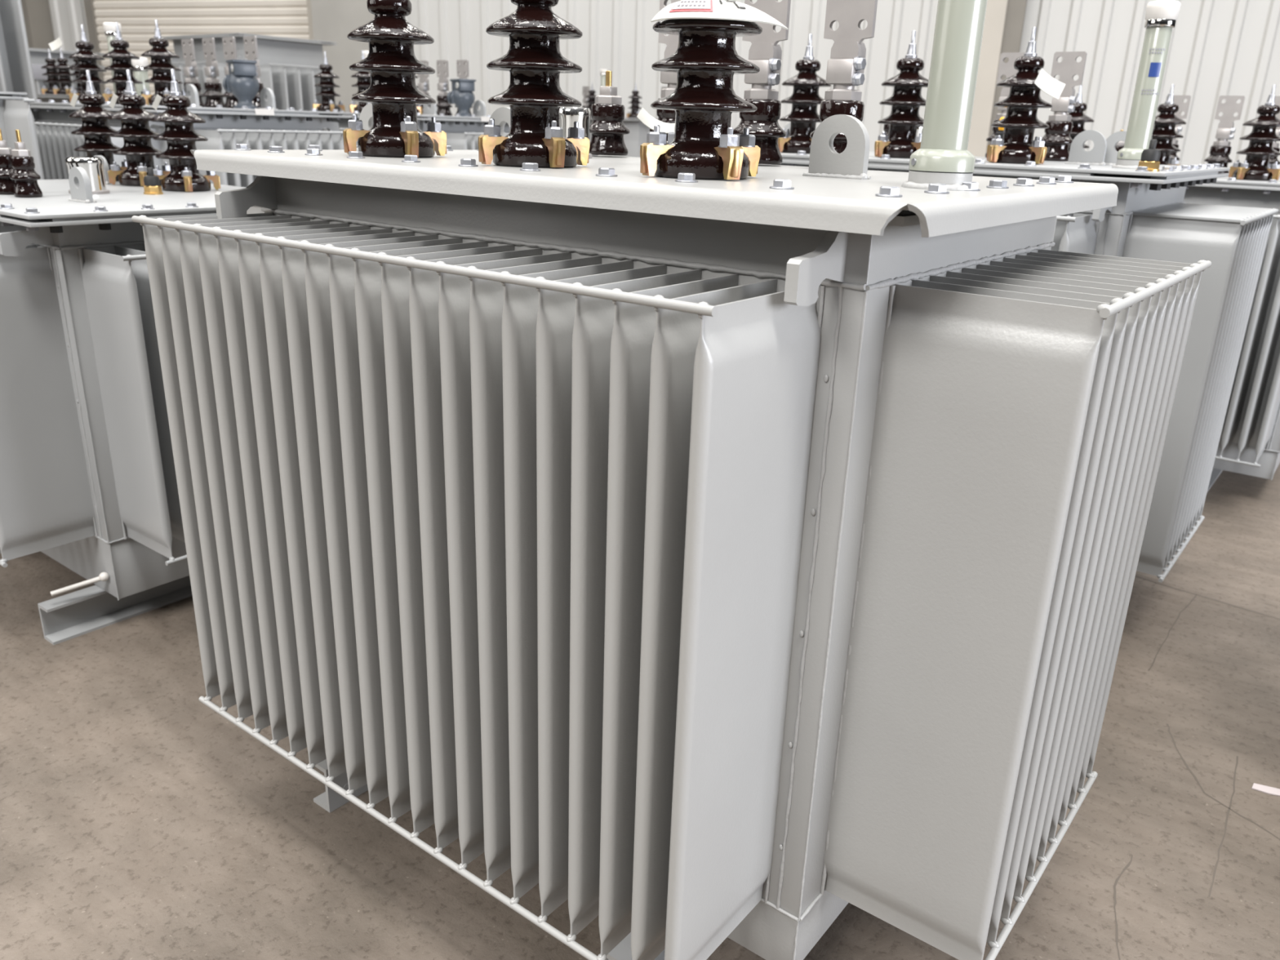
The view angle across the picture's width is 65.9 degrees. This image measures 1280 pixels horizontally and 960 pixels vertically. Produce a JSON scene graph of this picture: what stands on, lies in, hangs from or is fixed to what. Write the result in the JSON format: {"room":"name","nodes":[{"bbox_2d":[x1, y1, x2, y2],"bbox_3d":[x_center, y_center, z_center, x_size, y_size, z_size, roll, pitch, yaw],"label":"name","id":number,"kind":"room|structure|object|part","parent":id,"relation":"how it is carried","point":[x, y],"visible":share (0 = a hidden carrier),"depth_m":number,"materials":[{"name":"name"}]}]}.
{"room":"transformer factory warehouse","nodes":[
{"label":"transformer factory warehouse","id":0,"kind":"room"},
{"bbox_2d":[48,0,88,51],"bbox_3d":[-8.785,-6.287,12.098,5.080,5.200,0.078,9,21,19],"label":"wall","id":1,"kind":"structure","parent":0,"point":[68,16],"depth_m":11.55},
{"bbox_2d":[21,0,54,49],"bbox_3d":[-7.377,-6.016,11.469,0.900,5.200,0.350,9,21,19],"label":"trim","id":2,"kind":"structure","parent":1,"relation":"attached to","point":[37,13],"depth_m":11.49,"materials":[{"name":"grey metal"}]},
{"bbox_2d":[0,463,1279,959],"bbox_3d":[-1.408,-1.687,7.734,27.000,0.050,19.000,16,24,35],"label":"floor","id":3,"kind":"structure","parent":0,"point":[138,821],"depth_m":1.57,"materials":[{"name":"concrete"}]},
{"bbox_2d":[0,0,37,102],"bbox_3d":[-3.285,-1.553,4.711,1.076,1.630,0.706,16,24,35],"label":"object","id":4,"kind":"object","parent":3,"relation":"on","point":[16,75],"visible":0.05,"depth_m":4.45,"materials":[{"name":"grey metal"}]},
{"bbox_3d":[-3.335,-1.620,4.730,0.800,1.480,0.480,16,24,35],"label":"tank","id":5,"kind":"part","parent":4,"relation":"part of","materials":[{"name":"grey metal"}]},
{"bbox_2d":[0,91,44,179],"bbox_3d":[-2.112,-0.686,3.216,0.894,1.082,0.346,16,24,35],"label":"transformer","id":6,"kind":"object","parent":3,"relation":"on","point":[15,114],"visible":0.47,"depth_m":2.87,"materials":[{"name":"grey paint"}]},
{"bbox_3d":[-2.172,-0.736,3.248,0.700,0.972,0.120,16,24,35],"label":"tank","id":7,"kind":"part","parent":6,"relation":"part of","materials":[{"name":"grey metal"}]},
{"bbox_3d":[-1.736,-1.077,2.805,0.015,0.014,0.028,16,24,35],"label":"fin rod","id":8,"kind":"part","parent":6,"relation":"part of","materials":[{"name":"grey paint"}]},
{"bbox_2d":[28,48,105,93],"bbox_3d":[-5.026,-2.837,8.364,1.183,1.465,0.876,16,24,35],"label":"transformer","id":9,"kind":"object","parent":3,"relation":"on","point":[37,56],"visible":0.1,"depth_m":7.85,"materials":[{"name":"grey metal"}]},
{"bbox_3d":[-5.079,-2.904,8.385,0.900,1.315,0.650,16,24,35],"label":"tank","id":10,"kind":"part","parent":9,"relation":"part of","materials":[{"name":"grey metal"}]},
{"bbox_2d":[36,48,110,102],"bbox_3d":[-3.442,-2.009,6.337,1.119,1.377,0.801,16,24,35],"label":"transformer","id":11,"kind":"object","parent":3,"relation":"on","point":[57,94],"visible":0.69,"depth_m":6.03,"materials":[{"name":"brown ceramic"}]},
{"bbox_3d":[-3.445,-1.912,6.372,0.975,1.009,0.575,16,24,35],"label":"tank","id":12,"kind":"part","parent":11,"relation":"part of","materials":[{"name":"grey metal"}]},
{"bbox_2d":[0,68,245,644],"bbox_3d":[-1.188,-0.345,2.272,1.034,1.136,0.855,16,24,35],"label":"transformer","id":13,"kind":"object","parent":3,"relation":"on","point":[88,482],"visible":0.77,"depth_m":1.93,"materials":[{"name":"grey paint"}]},
{"bbox_3d":[-1.450,0.096,2.072,0.574,0.014,0.015,16,24,35],"label":"fin rod","id":14,"kind":"part","parent":13,"relation":"part of","materials":[{"name":"grey paint"}]},
{"bbox_2d":[70,93,78,106],"bbox_3d":[-1.438,-0.965,2.511,0.030,0.034,0.004,8,21,18],"label":"paper tag","id":15,"kind":"object","parent":13,"relation":"attached to","point":[73,100],"visible":1,"depth_m":2.51,"materials":[{"name":"grey paper"}]},
{"bbox_3d":[-1.155,0.215,2.039,0.109,0.029,0.020,-14,25,-37],"label":"earth rod","id":16,"kind":"part","parent":13,"relation":"part of","materials":[{"name":"grey metal"}]},
{"bbox_2d":[65,156,110,194],"bbox_3d":[-1.216,-0.671,2.172,0.081,0.077,0.081,16,24,35],"label":"vent","id":17,"kind":"object","parent":13,"relation":"attached to","point":[93,166],"depth_m":2.15,"materials":[{"name":"silver metal"}]},
{"bbox_3d":[-1.214,-0.269,2.364,0.780,0.768,0.560,16,24,35],"label":"tank","id":18,"kind":"part","parent":13,"relation":"part of","materials":[{"name":"grey metal"}]},
{"bbox_2d":[108,93,118,108],"bbox_3d":[-1.276,-0.918,2.395,0.030,0.034,0.004,8,21,18],"label":"paper tag","id":19,"kind":"object","parent":13,"relation":"attached to","point":[114,97],"visible":1,"depth_m":2.40,"materials":[{"name":"grey paper"}]},
{"bbox_3d":[-0.776,-0.445,1.908,0.015,0.014,0.448,16,24,35],"label":"fin rod","id":20,"kind":"part","parent":13,"relation":"part of","materials":[{"name":"grey paint"}]},
{"bbox_2d":[151,94,161,110],"bbox_3d":[-1.115,-0.871,2.278,0.030,0.034,0.004,8,21,18],"label":"paper tag","id":21,"kind":"object","parent":13,"relation":"attached to","point":[157,99],"visible":1,"depth_m":2.28,"materials":[{"name":"grey paper"}]},
{"bbox_3d":[-0.794,0.105,2.106,0.015,0.014,0.448,16,24,35],"label":"fin rod","id":22,"kind":"part","parent":13,"relation":"part of","materials":[{"name":"grey paint"}]},
{"bbox_2d":[29,19,350,187],"bbox_3d":[-1.701,-0.983,3.692,1.249,1.344,0.890,16,24,35],"label":"transformer","id":23,"kind":"object","parent":3,"relation":"on","point":[246,116],"visible":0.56,"depth_m":3.41,"materials":[{"name":"grey paint"}]},
{"bbox_2d":[48,36,62,50],"bbox_3d":[-2.122,-1.584,3.589,0.058,0.049,0.013,3,20,2],"label":"paper tag","id":24,"kind":"object","parent":23,"relation":"attached to","point":[57,43],"visible":1,"depth_m":3.59,"materials":[{"name":"white paper"}]},
{"bbox_3d":[-2.040,-1.195,3.314,0.928,0.014,0.015,16,24,35],"label":"fin rod","id":25,"kind":"part","parent":23,"relation":"part of","materials":[{"name":"grey paint"}]},
{"bbox_3d":[-1.729,-0.903,3.800,0.975,0.957,0.575,16,24,35],"label":"tank","id":26,"kind":"part","parent":23,"relation":"part of","materials":[{"name":"grey metal"}]},
{"bbox_3d":[-1.759,-1.667,3.858,0.074,0.101,0.025,16,24,35],"label":"terminal plate","id":27,"kind":"part","parent":23,"relation":"part of","materials":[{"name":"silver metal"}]},
{"bbox_3d":[-1.640,-1.632,3.773,0.074,0.101,0.025,16,24,35],"label":"terminal plate","id":28,"kind":"part","parent":23,"relation":"part of","materials":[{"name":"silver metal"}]},
{"bbox_3d":[-1.530,-1.600,3.694,0.074,0.101,0.025,16,24,35],"label":"terminal plate","id":29,"kind":"part","parent":23,"relation":"part of","materials":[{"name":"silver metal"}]},
{"bbox_3d":[-1.419,-1.568,3.614,0.074,0.101,0.025,16,24,35],"label":"terminal plate","id":30,"kind":"part","parent":23,"relation":"part of","materials":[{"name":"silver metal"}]},
{"bbox_3d":[-1.263,-1.239,3.325,0.002,0.020,0.070,16,24,35],"label":"rating plate","id":31,"kind":"part","parent":23,"relation":"part of","materials":[{"name":"grey plastic"}]},
{"bbox_3d":[-1.176,-1.151,3.268,0.015,0.014,0.483,16,24,35],"label":"fin rod","id":32,"kind":"part","parent":23,"relation":"part of","materials":[{"name":"grey paint"}]},
{"bbox_2d":[162,32,337,111],"bbox_3d":[-2.811,-2.405,7.261,1.174,1.535,0.935,16,24,35],"label":"transformer","id":33,"kind":"object","parent":3,"relation":"on","point":[288,66],"visible":0.2,"depth_m":6.81,"materials":[{"name":"grey metal"}]},
{"bbox_3d":[-3.127,-2.852,6.756,0.728,0.014,0.015,16,24,35],"label":"fin rod","id":34,"kind":"part","parent":33,"relation":"part of","materials":[{"name":"grey paint"}]},
{"bbox_3d":[-2.834,-2.483,7.312,0.900,1.385,0.620,16,24,35],"label":"tank","id":35,"kind":"part","parent":33,"relation":"part of","materials":[{"name":"grey metal"}]},
{"bbox_3d":[-2.327,-2.822,6.745,0.015,0.014,0.468,16,24,35],"label":"fin rod","id":36,"kind":"part","parent":33,"relation":"part of","materials":[{"name":"grey paint"}]},
{"bbox_2d":[285,50,509,150],"bbox_3d":[-1.112,-1.332,4.721,1.249,1.338,0.890,16,24,35],"label":"transformer","id":37,"kind":"object","parent":3,"relation":"on","point":[463,130],"visible":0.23,"depth_m":4.49,"materials":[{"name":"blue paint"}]},
{"bbox_3d":[-1.451,-1.546,4.343,0.928,0.014,0.015,16,24,35],"label":"fin rod","id":38,"kind":"part","parent":37,"relation":"part of","materials":[{"name":"grey paint"}]},
{"bbox_3d":[-1.139,-1.254,4.829,0.975,0.957,0.575,16,24,35],"label":"tank","id":39,"kind":"part","parent":37,"relation":"part of","materials":[{"name":"grey metal"}]},
{"bbox_3d":[-1.051,-1.984,4.802,0.074,0.101,0.025,16,24,35],"label":"terminal plate","id":40,"kind":"part","parent":37,"relation":"part of","materials":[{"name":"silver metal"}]},
{"bbox_3d":[-0.940,-1.951,4.722,0.074,0.101,0.025,16,24,35],"label":"terminal plate","id":41,"kind":"part","parent":37,"relation":"part of","materials":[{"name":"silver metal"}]},
{"bbox_3d":[-0.830,-1.919,4.643,0.074,0.101,0.025,16,24,35],"label":"terminal plate","id":42,"kind":"part","parent":37,"relation":"part of","materials":[{"name":"grey metal"}]},
{"bbox_3d":[-0.674,-1.590,4.353,0.002,0.020,0.070,16,24,35],"label":"rating plate","id":43,"kind":"part","parent":37,"relation":"part of","materials":[{"name":"silver metal"}]},
{"bbox_3d":[-0.587,-1.502,4.297,0.015,0.014,0.483,16,24,35],"label":"fin rod","id":44,"kind":"part","parent":37,"relation":"part of","materials":[{"name":"grey paint"}]},
{"bbox_2d":[582,69,667,157],"bbox_3d":[-0.227,-2.698,8.416,1.119,1.460,0.801,16,24,35],"label":"transformer","id":45,"kind":"object","parent":3,"relation":"on","point":[637,136],"visible":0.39,"depth_m":7.94,"materials":[{"name":"grey paint"}]},
{"bbox_3d":[-0.465,-3.351,8.547,0.074,0.101,0.025,16,24,35],"label":"terminal plate","id":46,"kind":"part","parent":45,"relation":"part of","materials":[{"name":"grey metal"}]},
{"bbox_3d":[-0.232,-2.554,8.468,0.975,0.994,0.575,16,24,35],"label":"tank","id":47,"kind":"part","parent":45,"relation":"part of","materials":[{"name":"grey metal"}]},
{"bbox_2d":[131,0,1211,959],"bbox_3d":[-0.033,-0.142,1.450,1.379,1.380,0.890,16,24,35],"label":"transformer","id":48,"kind":"object","parent":3,"relation":"on","point":[707,540],"visible":1,"depth_m":1.06,"materials":[{"name":"grey paint"}]},
{"bbox_3d":[-0.327,0.451,1.305,0.928,0.014,0.015,16,24,35],"label":"fin rod","id":49,"kind":"part","parent":48,"relation":"part of","materials":[{"name":"grey paint"}]},
{"bbox_3d":[-0.305,-0.241,1.056,0.928,0.014,0.015,16,24,35],"label":"fin rod","id":50,"kind":"part","parent":48,"relation":"part of","materials":[{"name":"grey paint"}]},
{"bbox_2d":[559,106,591,158],"bbox_3d":[-0.107,-0.554,1.576,0.062,0.077,0.062,16,24,35],"label":"vent","id":51,"kind":"object","parent":48,"relation":"attached to","point":[568,115],"depth_m":1.55,"materials":[{"name":"silver metal"}]},
{"bbox_2d":[636,107,675,133],"bbox_3d":[0.026,-0.423,1.163,0.056,0.028,0.023,6,20,11],"label":"paper tag","id":52,"kind":"object","parent":48,"relation":"attached to","point":[643,116],"visible":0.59,"depth_m":1.17,"materials":[{"name":"white paper"}]},
{"bbox_3d":[-0.011,-0.004,1.537,0.975,0.902,0.575,16,24,35],"label":"tank","id":53,"kind":"part","parent":48,"relation":"part of","materials":[{"name":"grey metal"}]},
{"bbox_3d":[0.064,-0.715,1.557,0.074,0.101,0.025,16,24,35],"label":"terminal plate","id":54,"kind":"part","parent":48,"relation":"part of","materials":[{"name":"grey metal"}]},
{"bbox_2d":[650,0,788,30],"bbox_3d":[0.085,-0.481,1.017,0.145,0.025,0.056,0,20,-5],"label":"tag","id":55,"kind":"object","parent":48,"relation":"on","point":[682,9],"visible":1,"depth_m":1.00,"materials":[{"name":"white paper"}]},
{"bbox_3d":[0.189,-0.678,1.467,0.074,0.101,0.025,16,24,35],"label":"terminal plate","id":56,"kind":"part","parent":48,"relation":"part of","materials":[{"name":"grey metal"}]},
{"bbox_3d":[0.297,-0.647,1.389,0.074,0.101,0.025,16,24,35],"label":"terminal plate","id":57,"kind":"part","parent":48,"relation":"part of","materials":[{"name":"grey metal"}]},
{"bbox_3d":[0.518,0.490,1.272,0.015,0.014,0.483,16,24,35],"label":"fin rod","id":58,"kind":"part","parent":48,"relation":"part of","materials":[{"name":"grey paint"}]},
{"bbox_3d":[0.541,-0.202,1.023,0.015,0.014,0.483,16,24,35],"label":"fin rod","id":59,"kind":"part","parent":48,"relation":"part of","materials":[{"name":"grey paint"}]},
{"bbox_2d":[768,0,1278,582],"bbox_3d":[0.750,-0.429,2.435,1.249,1.302,0.890,16,24,35],"label":"transformer","id":60,"kind":"object","parent":3,"relation":"on","point":[1151,219],"visible":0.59,"depth_m":2.04,"materials":[{"name":"grey paint"}]},
{"bbox_2d":[915,125,923,136],"bbox_3d":[0.702,-0.877,2.534,0.057,0.070,0.057,-14,25,-37],"label":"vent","id":61,"kind":"object","parent":60,"relation":"attached to","point":[919,130],"depth_m":2.50,"materials":[{"name":"silver metal"}]},
{"bbox_3d":[0.722,-0.340,2.547,0.975,0.894,0.575,16,24,35],"label":"tank","id":62,"kind":"part","parent":60,"relation":"part of","materials":[{"name":"grey metal"}]},
{"bbox_3d":[0.933,-1.012,2.466,0.074,0.101,0.025,16,24,35],"label":"terminal plate","id":63,"kind":"part","parent":60,"relation":"part of","materials":[{"name":"grey metal"}]},
{"bbox_2d":[1034,68,1065,98],"bbox_3d":[0.830,-0.803,2.003,0.069,0.058,0.023,3,20,2],"label":"paper tag","id":64,"kind":"object","parent":60,"relation":"attached to","point":[1046,82],"visible":1,"depth_m":2.00,"materials":[{"name":"white paper"}]},
{"bbox_3d":[0.428,-0.580,2.064,0.928,0.014,0.015,16,24,35],"label":"fin rod","id":65,"kind":"part","parent":60,"relation":"part of","materials":[{"name":"grey paint"}]},
{"bbox_3d":[1.035,-0.982,2.392,0.074,0.101,0.025,16,24,35],"label":"terminal plate","id":66,"kind":"part","parent":60,"relation":"part of","materials":[{"name":"grey metal"}]},
{"bbox_3d":[1.251,0.150,2.281,0.015,0.014,0.483,16,24,35],"label":"fin rod","id":67,"kind":"part","parent":60,"relation":"part of","materials":[{"name":"grey paint"}]},
{"bbox_3d":[1.196,-0.567,2.087,0.192,0.006,0.467,16,24,35],"label":"plate","id":68,"kind":"part","parent":60,"relation":"part of","materials":[{"name":"grey paint"}]},
{"bbox_3d":[1.274,-0.541,2.032,0.015,0.014,0.483,16,24,35],"label":"fin rod","id":69,"kind":"part","parent":60,"relation":"part of","materials":[{"name":"grey paint"}]},
{"bbox_2d":[1113,854,1133,959],"bbox_3d":[0.708,0.618,1.444,0.044,0.001,0.236,16,24,35],"label":"crack","id":70,"kind":"object","parent":3,"relation":"on","point":[1127,865],"depth_m":1.45,"materials":[{"name":"brown"}]},
{"bbox_2d":[1147,594,1196,671],"bbox_3d":[1.221,0.341,2.260,0.015,0.001,0.486,16,24,35],"label":"crack","id":71,"kind":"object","parent":3,"relation":"on","point":[1191,601],"depth_m":2.26,"materials":[{"name":"brown"}]},
{"bbox_2d":[1066,84,1279,493],"bbox_3d":[1.718,-0.667,3.312,1.119,1.215,0.890,16,24,35],"label":"transformer","id":72,"kind":"object","parent":3,"relation":"on","point":[1249,443],"visible":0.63,"depth_m":2.92,"materials":[{"name":"grey paint"}]},
{"bbox_3d":[1.829,-1.259,3.372,0.074,0.101,0.025,16,24,35],"label":"terminal plate","id":73,"kind":"part","parent":72,"relation":"part of","materials":[{"name":"grey metal"}]},
{"bbox_3d":[1.956,-1.222,3.281,0.074,0.101,0.025,16,24,35],"label":"terminal plate","id":74,"kind":"part","parent":72,"relation":"part of","materials":[{"name":"grey metal"}]},
{"bbox_3d":[1.743,-0.581,3.380,0.975,0.847,0.575,16,24,35],"label":"tank","id":75,"kind":"part","parent":72,"relation":"part of","materials":[{"name":"grey metal"}]},
{"bbox_3d":[1.738,-0.062,2.915,0.163,0.014,0.015,16,24,35],"label":"fin rod","id":76,"kind":"part","parent":72,"relation":"part of","materials":[{"name":"grey paint"}]},
{"bbox_3d":[2.066,-1.190,3.201,0.074,0.101,0.025,16,24,35],"label":"terminal plate","id":77,"kind":"part","parent":72,"relation":"part of","materials":[{"name":"grey metal"}]},
{"bbox_3d":[1.758,-0.712,2.681,0.163,0.014,0.015,16,24,35],"label":"fin rod","id":78,"kind":"part","parent":72,"relation":"part of","materials":[{"name":"grey paint"}]},
{"bbox_2d":[1135,575,1279,619],"bbox_3d":[1.411,0.288,2.424,1.201,0.001,0.103,16,24,35],"label":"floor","id":79,"kind":"structure","parent":3,"relation":"on","point":[1135,575],"depth_m":2.41,"materials":[{"name":"brown"}]},
{"bbox_2d":[1165,723,1279,839],"bbox_3d":[1.030,0.534,1.706,0.278,0.001,0.289,16,24,35],"label":"crack","id":80,"kind":"object","parent":3,"relation":"on","point":[1170,733],"depth_m":1.72,"materials":[{"name":"brown"}]},
{"bbox_2d":[1208,755,1238,897],"bbox_3d":[0.964,0.559,1.630,0.026,0.001,0.432,16,24,35],"label":"crack","id":81,"kind":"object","parent":3,"relation":"on","point":[1237,757],"depth_m":1.61,"materials":[{"name":"brown"}]},
{"bbox_2d":[1252,782,1279,795],"bbox_3d":[1.101,0.538,1.698,0.087,0.002,0.022,10,21,21],"label":"scrap","id":82,"kind":"object","parent":3,"relation":"on","point":[1267,789],"visible":1,"depth_m":1.71,"materials":[{"name":"white paper"}]},
{"bbox_2d":[404,0,1279,176],"bbox_3d":[2.382,-4.522,8.195,12.000,5.200,0.078,9,21,19],"label":"wall","id":83,"kind":"structure","parent":0,"point":[1217,48],"depth_m":8.38,"materials":[{"name":"white metal"}]},
{"bbox_2d":[311,0,374,112],"bbox_3d":[-2.840,-5.298,9.883,0.920,5.200,0.350,9,21,19],"label":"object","id":84,"kind":"structure","parent":83,"relation":"attached to","point":[332,20],"depth_m":10.05,"materials":[{"name":"white paint"}]},
{"bbox_2d":[967,0,1008,156],"bbox_3d":[2.870,-4.395,7.888,0.290,5.200,0.350,9,21,19],"label":"pillar","id":85,"kind":"structure","parent":83,"relation":"attached to","point":[996,10],"depth_m":8.08,"materials":[{"name":"white paint"}]},
{"bbox_2d":[986,0,1026,151],"bbox_3d":[3.076,-4.368,7.831,0.140,5.200,0.300,9,21,19],"label":"trim","id":86,"kind":"structure","parent":83,"relation":"attached to","point":[1015,9],"depth_m":7.96,"materials":[{"name":"white metal"}]},
{"bbox_3d":[-4.745,-7.638,10.010,3.296,1.000,1.040,16,24,35],"label":"wall","id":87,"kind":"structure","parent":0,"visible":0},
{"bbox_2d":[83,0,106,93],"bbox_3d":[-6.363,-5.488,11.423,0.120,4.300,0.050,9,21,19],"label":"trim","id":88,"kind":"structure","parent":87,"relation":"attached to","point":[91,17],"depth_m":11.49,"materials":[{"name":"grey metal"}]},
{"bbox_2d":[93,0,309,94],"bbox_3d":[-4.803,-5.253,10.904,3.200,4.303,0.056,9,21,19],"label":"door","id":89,"kind":"structure","parent":87,"relation":"in","point":[136,19],"depth_m":10.99,"materials":[{"name":"white metal"}]},
{"bbox_2d":[306,0,313,39],"bbox_3d":[-3.353,-4.987,10.301,0.260,4.300,0.050,9,21,19],"label":"trim","id":90,"kind":"structure","parent":87,"relation":"attached to","point":[308,2],"depth_m":10.37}
]}

